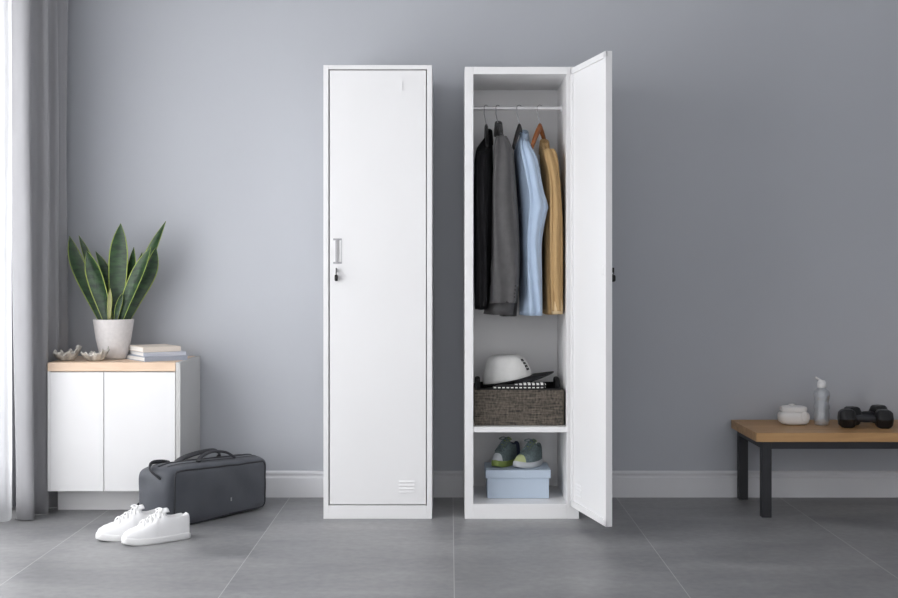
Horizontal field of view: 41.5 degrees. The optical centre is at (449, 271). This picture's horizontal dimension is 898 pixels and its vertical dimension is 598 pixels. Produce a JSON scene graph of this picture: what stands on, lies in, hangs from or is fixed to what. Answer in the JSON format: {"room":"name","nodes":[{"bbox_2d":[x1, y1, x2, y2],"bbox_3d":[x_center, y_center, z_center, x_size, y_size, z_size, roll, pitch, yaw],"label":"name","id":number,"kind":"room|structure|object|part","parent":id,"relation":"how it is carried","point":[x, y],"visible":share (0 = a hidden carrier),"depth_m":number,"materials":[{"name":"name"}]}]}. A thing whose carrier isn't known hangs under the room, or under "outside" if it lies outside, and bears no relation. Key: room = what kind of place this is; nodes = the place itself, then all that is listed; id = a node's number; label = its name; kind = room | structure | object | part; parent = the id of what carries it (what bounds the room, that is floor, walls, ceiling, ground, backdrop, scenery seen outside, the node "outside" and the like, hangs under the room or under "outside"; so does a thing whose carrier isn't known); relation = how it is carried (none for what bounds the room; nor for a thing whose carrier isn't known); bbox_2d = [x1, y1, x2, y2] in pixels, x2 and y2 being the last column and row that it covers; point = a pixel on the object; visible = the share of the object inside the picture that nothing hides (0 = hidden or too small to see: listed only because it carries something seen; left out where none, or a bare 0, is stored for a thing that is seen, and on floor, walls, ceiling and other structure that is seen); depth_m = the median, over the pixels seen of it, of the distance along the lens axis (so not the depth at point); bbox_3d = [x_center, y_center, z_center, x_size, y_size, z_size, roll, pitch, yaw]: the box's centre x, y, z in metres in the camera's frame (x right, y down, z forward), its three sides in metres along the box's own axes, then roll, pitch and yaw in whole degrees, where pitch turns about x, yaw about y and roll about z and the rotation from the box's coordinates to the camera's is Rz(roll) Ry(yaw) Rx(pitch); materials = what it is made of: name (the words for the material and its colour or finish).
{"room":"changing room","nodes":[
{"label":"changing room","id":0,"kind":"room"},
{"bbox_2d":[0,0,15,513],"bbox_3d":[-1.895,-0.396,1.680,0.150,2.750,6.960,0,0,0],"label":"sheer curtain","id":1,"kind":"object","parent":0,"point":[7,399],"depth_m":4.86,"materials":[{"name":"fabric"}]},
{"bbox_3d":[-1.749,-1.571,3.110,0.142,0.024,4.020,0,0,0],"label":"curtain rod","id":2,"kind":"object","parent":1,"relation":"attached to","visible":0},
{"bbox_2d":[9,0,67,519],"bbox_3d":[-1.709,-0.288,4.875,0.173,2.526,0.455,0,0,0],"label":"curtain","id":3,"kind":"object","parent":2,"relation":"hanging from","point":[38,29],"visible":0.89,"depth_m":4.77,"materials":[{"name":"grey fabric"}]},
{"bbox_2d":[0,498,897,597],"bbox_3d":[0.740,1.039,1.780,5.520,0.120,7.160,0,0,0],"label":"floor","id":4,"kind":"structure","parent":0,"point":[284,547],"depth_m":4.12,"materials":[{"name":"tile"}]},
{"bbox_2d":[47,356,199,509],"bbox_3d":[-1.350,0.671,4.949,0.534,0.616,0.381,0,0,0],"label":"base cabinet","id":5,"kind":"object","parent":4,"relation":"on","point":[108,420],"visible":0.84,"depth_m":4.76,"materials":[{"name":"white laminate"}]},
{"bbox_3d":[-1.611,0.640,4.950,0.012,0.482,0.380,0,0,0],"label":"panel","id":6,"kind":"part","parent":5,"relation":"part of","materials":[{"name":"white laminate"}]},
{"bbox_2d":[53,345,81,360],"bbox_3d":[-1.567,0.331,4.856,0.114,0.065,0.091,0,0,-25],"label":"shell dish","id":7,"kind":"object","parent":5,"relation":"on","point":[70,355],"visible":1,"depth_m":4.83,"materials":[{"name":"beige ceramic"}]},
{"bbox_3d":[-1.504,0.642,4.772,0.224,0.478,0.020,0,0,0],"label":"door","id":8,"kind":"part","parent":5,"relation":"part of","materials":[{"name":"white laminate"}]},
{"bbox_2d":[81,346,109,360],"bbox_3d":[-1.449,0.333,4.851,0.119,0.060,0.088,0,0,8],"label":"shell dish","id":9,"kind":"object","parent":5,"relation":"on","point":[92,356],"visible":1,"depth_m":4.83,"materials":[{"name":"beige ceramic"}]},
{"bbox_2d":[68,221,165,359],"bbox_3d":[-1.399,0.074,4.960,0.396,0.579,0.167,0,0,0],"label":"snake plant","id":10,"kind":"object","parent":5,"relation":"on","point":[114,291],"visible":0.99,"depth_m":4.94,"materials":[{"name":"green plant"}]},
{"bbox_3d":[-1.408,0.280,4.960,0.167,0.167,0.167,0,0,0],"label":"pot","id":11,"kind":"part","parent":10,"relation":"part of","materials":[{"name":"ceramic"}]},
{"bbox_3d":[-1.247,0.642,4.772,0.285,0.478,0.020,0,0,0],"label":"door","id":12,"kind":"part","parent":5,"relation":"part of","materials":[{"name":"white laminate"}]},
{"bbox_2d":[126,354,187,361],"bbox_3d":[-1.229,0.354,4.941,0.185,0.019,0.235,0,0,-36],"label":"book","id":13,"kind":"object","parent":5,"relation":"on","point":[129,356],"visible":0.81,"depth_m":4.85,"materials":[{"name":"grey paper"}]},
{"bbox_2d":[128,350,185,356],"bbox_3d":[-1.221,0.336,4.939,0.178,0.016,0.215,0,0,-31],"label":"book","id":14,"kind":"object","parent":13,"relation":"on","point":[174,353],"visible":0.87,"depth_m":4.85,"materials":[{"name":"white paper"}]},
{"bbox_2d":[129,344,180,352],"bbox_3d":[-1.233,0.317,4.937,0.160,0.021,0.195,0,0,-33],"label":"book","id":15,"kind":"object","parent":14,"relation":"on","point":[144,348],"visible":1,"depth_m":4.88,"materials":[{"name":"beige paper"}]},
{"bbox_3d":[-1.093,0.622,4.950,0.019,0.518,0.380,0,0,0],"label":"panel","id":16,"kind":"part","parent":5,"relation":"part of","materials":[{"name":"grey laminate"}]},
{"bbox_2d":[95,504,159,541],"bbox_3d":[-1.181,0.920,4.366,0.252,0.118,0.105,0,0,-36],"label":"sneaker","id":17,"kind":"object","parent":4,"relation":"on","point":[113,531],"visible":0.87,"depth_m":4.32,"materials":[{"name":"white leather"}]},
{"bbox_2d":[121,507,189,545],"bbox_3d":[-1.077,0.920,4.308,0.255,0.118,0.105,0,0,-36],"label":"sneaker","id":18,"kind":"object","parent":4,"relation":"on","point":[161,527],"visible":1,"depth_m":4.29,"materials":[{"name":"white leather"}]},
{"bbox_2d":[137,448,265,524],"bbox_3d":[-0.985,0.845,4.740,0.195,0.267,0.552,0,0,39],"label":"duffel bag","id":19,"kind":"object","parent":4,"relation":"on","point":[210,488],"visible":0.93,"depth_m":4.65,"materials":[{"name":"fabric"}]},
{"bbox_3d":[-1.129,0.761,4.588,0.056,0.065,0.159,0,0,-1],"label":"handle","id":20,"kind":"part","parent":19,"relation":"part of","materials":[{"name":"grey fabric"}]},
{"bbox_3d":[-1.014,0.764,4.784,0.090,0.105,0.238,0,0,39],"label":"carry handle","id":21,"kind":"part","parent":19,"relation":"part of","materials":[{"name":"grey fabric"}]},
{"bbox_3d":[-0.942,0.735,4.734,0.056,0.041,0.202,0,0,39],"label":"carry handle","id":22,"kind":"part","parent":19,"relation":"part of","materials":[{"name":"grey fabric"}]},
{"bbox_2d":[323,65,432,518],"bbox_3d":[-0.287,0.079,4.901,0.431,1.800,0.448,0,0,0],"label":"locker","id":23,"kind":"object","parent":4,"relation":"on","point":[378,119],"visible":1,"depth_m":4.70,"materials":[{"name":"white metal"}]},
{"bbox_3d":[-0.446,-0.083,4.697,0.034,0.100,0.006,0,0,0],"label":"handle","id":24,"kind":"part","parent":23,"relation":"part of","materials":[{"name":"silver metal"}]},
{"bbox_2d":[399,480,413,492],"bbox_3d":[-0.172,0.851,4.707,0.062,0.049,0.022,0,0,0],"label":"vent","id":25,"kind":"object","parent":23,"relation":"attached to","point":[405,486],"depth_m":4.70,"materials":[{"name":"white metal"}]},
{"bbox_2d":[464,51,615,526],"bbox_3d":[0.332,0.083,4.712,0.547,1.793,0.827,0,0,0],"label":"locker","id":26,"kind":"object","parent":4,"relation":"on","point":[575,112],"visible":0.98,"depth_m":4.70,"materials":[{"name":"metal"}]},
{"bbox_2d":[484,105,488,148],"bbox_3d":[0.150,-0.592,4.900,0.022,0.200,0.270,0,0,0],"label":"clothes hanger","id":27,"kind":"object","parent":26,"relation":"hanging from","point":[486,136],"visible":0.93,"depth_m":4.83,"materials":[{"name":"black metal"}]},
{"bbox_2d":[474,129,492,309],"bbox_3d":[0.139,-0.222,4.897,0.080,0.748,0.364,0,0,0],"label":"suit jacket","id":28,"kind":"object","parent":27,"relation":"hanging from","point":[483,165],"visible":0.93,"depth_m":4.73,"materials":[{"name":"black fabric"}]},
{"bbox_3d":[0.150,-0.552,4.900,0.016,0.121,0.270,0,0,0],"label":"hanger arm","id":29,"kind":"part","parent":27,"relation":"part of"},
{"bbox_2d":[496,105,499,135],"bbox_3d":[0.199,-0.594,4.900,0.022,0.195,0.270,0,0,0],"label":"clothes hanger","id":30,"kind":"object","parent":26,"relation":"hanging from","point":[498,128],"visible":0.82,"depth_m":4.85,"materials":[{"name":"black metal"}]},
{"bbox_2d":[483,121,519,315],"bbox_3d":[0.212,-0.223,4.896,0.148,0.814,0.358,0,0,0],"label":"jacket","id":31,"kind":"object","parent":30,"relation":"hanging from","point":[505,251],"visible":1,"depth_m":4.73,"materials":[{"name":"grey fabric"}]},
{"bbox_2d":[484,462,550,497],"bbox_3d":[0.277,0.863,4.912,0.264,0.116,0.201,0,0,0],"label":"shoe box","id":32,"kind":"object","parent":26,"relation":"on","point":[501,482],"visible":0.97,"depth_m":4.82,"materials":[{"name":"blue cardboard"}]},
{"bbox_2d":[491,437,519,466],"bbox_3d":[0.223,0.747,4.938,0.076,0.116,0.188,0,0,34],"label":"sneaker","id":33,"kind":"object","parent":32,"relation":"on","point":[504,455],"visible":0.98,"depth_m":4.91,"materials":[{"name":"grey"}]},
{"bbox_3d":[0.277,0.821,4.912,0.264,0.033,0.201,0,0,0],"label":"lid","id":34,"kind":"part","parent":32,"relation":"part of","materials":[{"name":"blue cardboard"}]},
{"bbox_2d":[513,439,542,467],"bbox_3d":[0.327,0.749,4.904,0.076,0.112,0.191,0,0,36],"label":"sneaker","id":35,"kind":"object","parent":32,"relation":"on","point":[530,456],"visible":1,"depth_m":4.87,"materials":[{"name":"grey"}]},
{"bbox_2d":[512,105,522,149],"bbox_3d":[0.287,-0.592,4.900,0.022,0.199,0.270,0,0,14],"label":"clothes hanger","id":36,"kind":"object","parent":26,"relation":"hanging from","point":[519,127],"visible":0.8,"depth_m":4.84,"materials":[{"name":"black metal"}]},
{"bbox_3d":[0.287,-0.553,4.900,0.016,0.121,0.270,0,0,14],"label":"hanger arm","id":37,"kind":"part","parent":36,"relation":"part of"},
{"bbox_2d":[514,130,547,315],"bbox_3d":[0.324,-0.208,4.897,0.122,0.768,0.342,0,0,-5],"label":"dress shirt","id":38,"kind":"object","parent":36,"relation":"hanging from","point":[531,199],"visible":0.99,"depth_m":4.75,"materials":[{"name":"blue fabric"}]},
{"bbox_3d":[0.278,-0.677,4.900,0.371,0.034,0.034,0,0,0],"label":"hanging rod","id":39,"kind":"part","parent":26,"relation":"part of","materials":[{"name":"metal"}]},
{"bbox_2d":[473,376,563,425],"bbox_3d":[0.277,0.523,4.890,0.358,0.184,0.300,0,0,0],"label":"storage basket","id":40,"kind":"object","parent":26,"relation":"on","point":[491,406],"visible":0.99,"depth_m":4.74,"materials":[{"name":"black fabric"}]},
{"bbox_3d":[0.114,0.467,4.890,0.020,0.071,0.119,0,0,0],"label":"handle","id":41,"kind":"part","parent":40,"relation":"part of","materials":[{"name":"black fabric"}]},
{"bbox_3d":[0.440,0.467,4.890,0.020,0.071,0.119,0,0,0],"label":"handle","id":42,"kind":"part","parent":40,"relation":"part of","materials":[{"name":"black fabric"}]},
{"bbox_3d":[0.276,0.541,4.890,0.310,0.127,0.272,0,0,0],"label":"folded clothing","id":43,"kind":"object","parent":40,"relation":"in","visible":0},
{"bbox_2d":[482,354,553,386],"bbox_3d":[0.282,0.405,4.905,0.296,0.134,0.180,0,0,0],"label":"baseball cap","id":44,"kind":"object","parent":43,"relation":"on","point":[499,369],"visible":1,"depth_m":4.84,"materials":[{"name":"white fabric"}]},
{"bbox_3d":[0.237,0.404,4.905,0.204,0.128,0.174,0,0,0],"label":"crown","id":45,"kind":"part","parent":44,"relation":"part of","materials":[{"name":"white fabric"}]},
{"bbox_2d":[492,382,545,387],"bbox_3d":[0.278,0.464,4.780,0.216,0.036,0.060,0,0,0],"label":"scarf","id":46,"kind":"object","parent":43,"relation":"on","point":[527,384],"visible":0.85,"depth_m":4.75,"materials":[{"name":"fabric"}]},
{"bbox_2d":[473,420,566,431],"bbox_3d":[0.278,0.625,4.906,0.371,0.021,0.408,0,0,0],"label":"shelf","id":47,"kind":"object","parent":26,"relation":"attached to","point":[563,428],"depth_m":4.70,"materials":[{"name":"white metal"}]},
{"bbox_2d":[531,105,545,148],"bbox_3d":[0.372,-0.593,4.900,0.022,0.197,0.270,0,0,19],"label":"clothes hanger","id":48,"kind":"object","parent":26,"relation":"hanging from","point":[539,130],"visible":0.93,"depth_m":4.86,"materials":[{"name":"brown wood"}]},
{"bbox_3d":[0.372,-0.555,4.900,0.016,0.121,0.270,0,0,19],"label":"hanger arm","id":49,"kind":"part","parent":48,"relation":"part of","materials":[{"name":"brown wood"}]},
{"bbox_2d":[539,139,562,314],"bbox_3d":[0.417,-0.191,4.898,0.103,0.727,0.342,0,0,0],"label":"knit sweater","id":50,"kind":"object","parent":48,"relation":"hanging from","point":[552,239],"visible":0.96,"depth_m":4.75,"materials":[{"name":"fabric"}]},
{"bbox_3d":[0.532,0.061,4.496,0.024,1.728,0.400,0,0,-13],"label":"door","id":51,"kind":"part","parent":26,"relation":"part of","materials":[{"name":"white metal"}]},
{"bbox_2d":[731,420,897,517],"bbox_3d":[1.884,0.809,4.923,1.332,0.339,0.425,0,0,0],"label":"bench","id":52,"kind":"object","parent":4,"relation":"on","point":[768,435],"visible":0.99,"depth_m":4.72,"materials":[{"name":"brown wood"}]},
{"bbox_3d":[1.263,0.828,5.114,0.038,0.303,0.038,0,0,0],"label":"leg","id":53,"kind":"part","parent":52,"relation":"part of","materials":[{"name":"black metal"}]},
{"bbox_3d":[1.263,0.828,4.741,0.038,0.303,0.038,0,0,0],"label":"leg","id":54,"kind":"part","parent":52,"relation":"part of","materials":[{"name":"black metal"}]},
{"bbox_2d":[777,404,809,424],"bbox_3d":[1.441,0.596,4.969,0.126,0.088,0.092,0,0,0],"label":"folded towel","id":55,"kind":"object","parent":52,"relation":"on","point":[790,414],"visible":1,"depth_m":4.93,"materials":[{"name":"white fabric"}]},
{"bbox_3d":[1.441,0.574,4.970,0.106,0.028,0.078,0,0,0],"label":"lid","id":56,"kind":"part","parent":55,"relation":"part of","materials":[{"name":"white fabric"}]},
{"bbox_3d":[1.887,0.691,4.928,1.287,0.029,0.411,0,0,0],"label":"frame rail","id":57,"kind":"part","parent":52,"relation":"part of","materials":[{"name":"black metal"}]},
{"bbox_2d":[813,377,829,425],"bbox_3d":[1.554,0.538,4.955,0.068,0.204,0.068,0,0,0],"label":"water bottle","id":58,"kind":"object","parent":52,"relation":"on","point":[821,383],"visible":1,"depth_m":4.94,"materials":[{"name":"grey plastic"}]},
{"bbox_2d":[837,409,893,428],"bbox_3d":[1.706,0.602,4.865,0.214,0.076,0.086,0,0,7],"label":"dumbbell","id":59,"kind":"object","parent":52,"relation":"on","point":[847,418],"visible":1,"depth_m":4.84,"materials":[{"name":"black rubber"}]},
{"bbox_2d":[844,404,887,424],"bbox_3d":[1.750,0.602,4.992,0.214,0.076,0.086,0,0,-24],"label":"dumbbell","id":60,"kind":"object","parent":52,"relation":"on","point":[873,408],"visible":0.41,"depth_m":4.99,"materials":[{"name":"black rubber"}]},
{"bbox_2d":[67,0,897,470],"bbox_3d":[0.740,-0.396,5.235,5.520,2.750,0.150,0,0,0],"label":"wall","id":61,"kind":"structure","parent":0,"point":[755,142],"depth_m":5.16,"materials":[{"name":"paint"}]},
{"bbox_2d":[266,471,897,497],"bbox_3d":[0.740,0.922,5.152,5.120,0.114,0.016,0,0,0],"label":"baseboard","id":62,"kind":"structure","parent":61,"relation":"attached to","point":[279,484],"depth_m":5.14,"materials":[{"name":"paint"}]}
]}

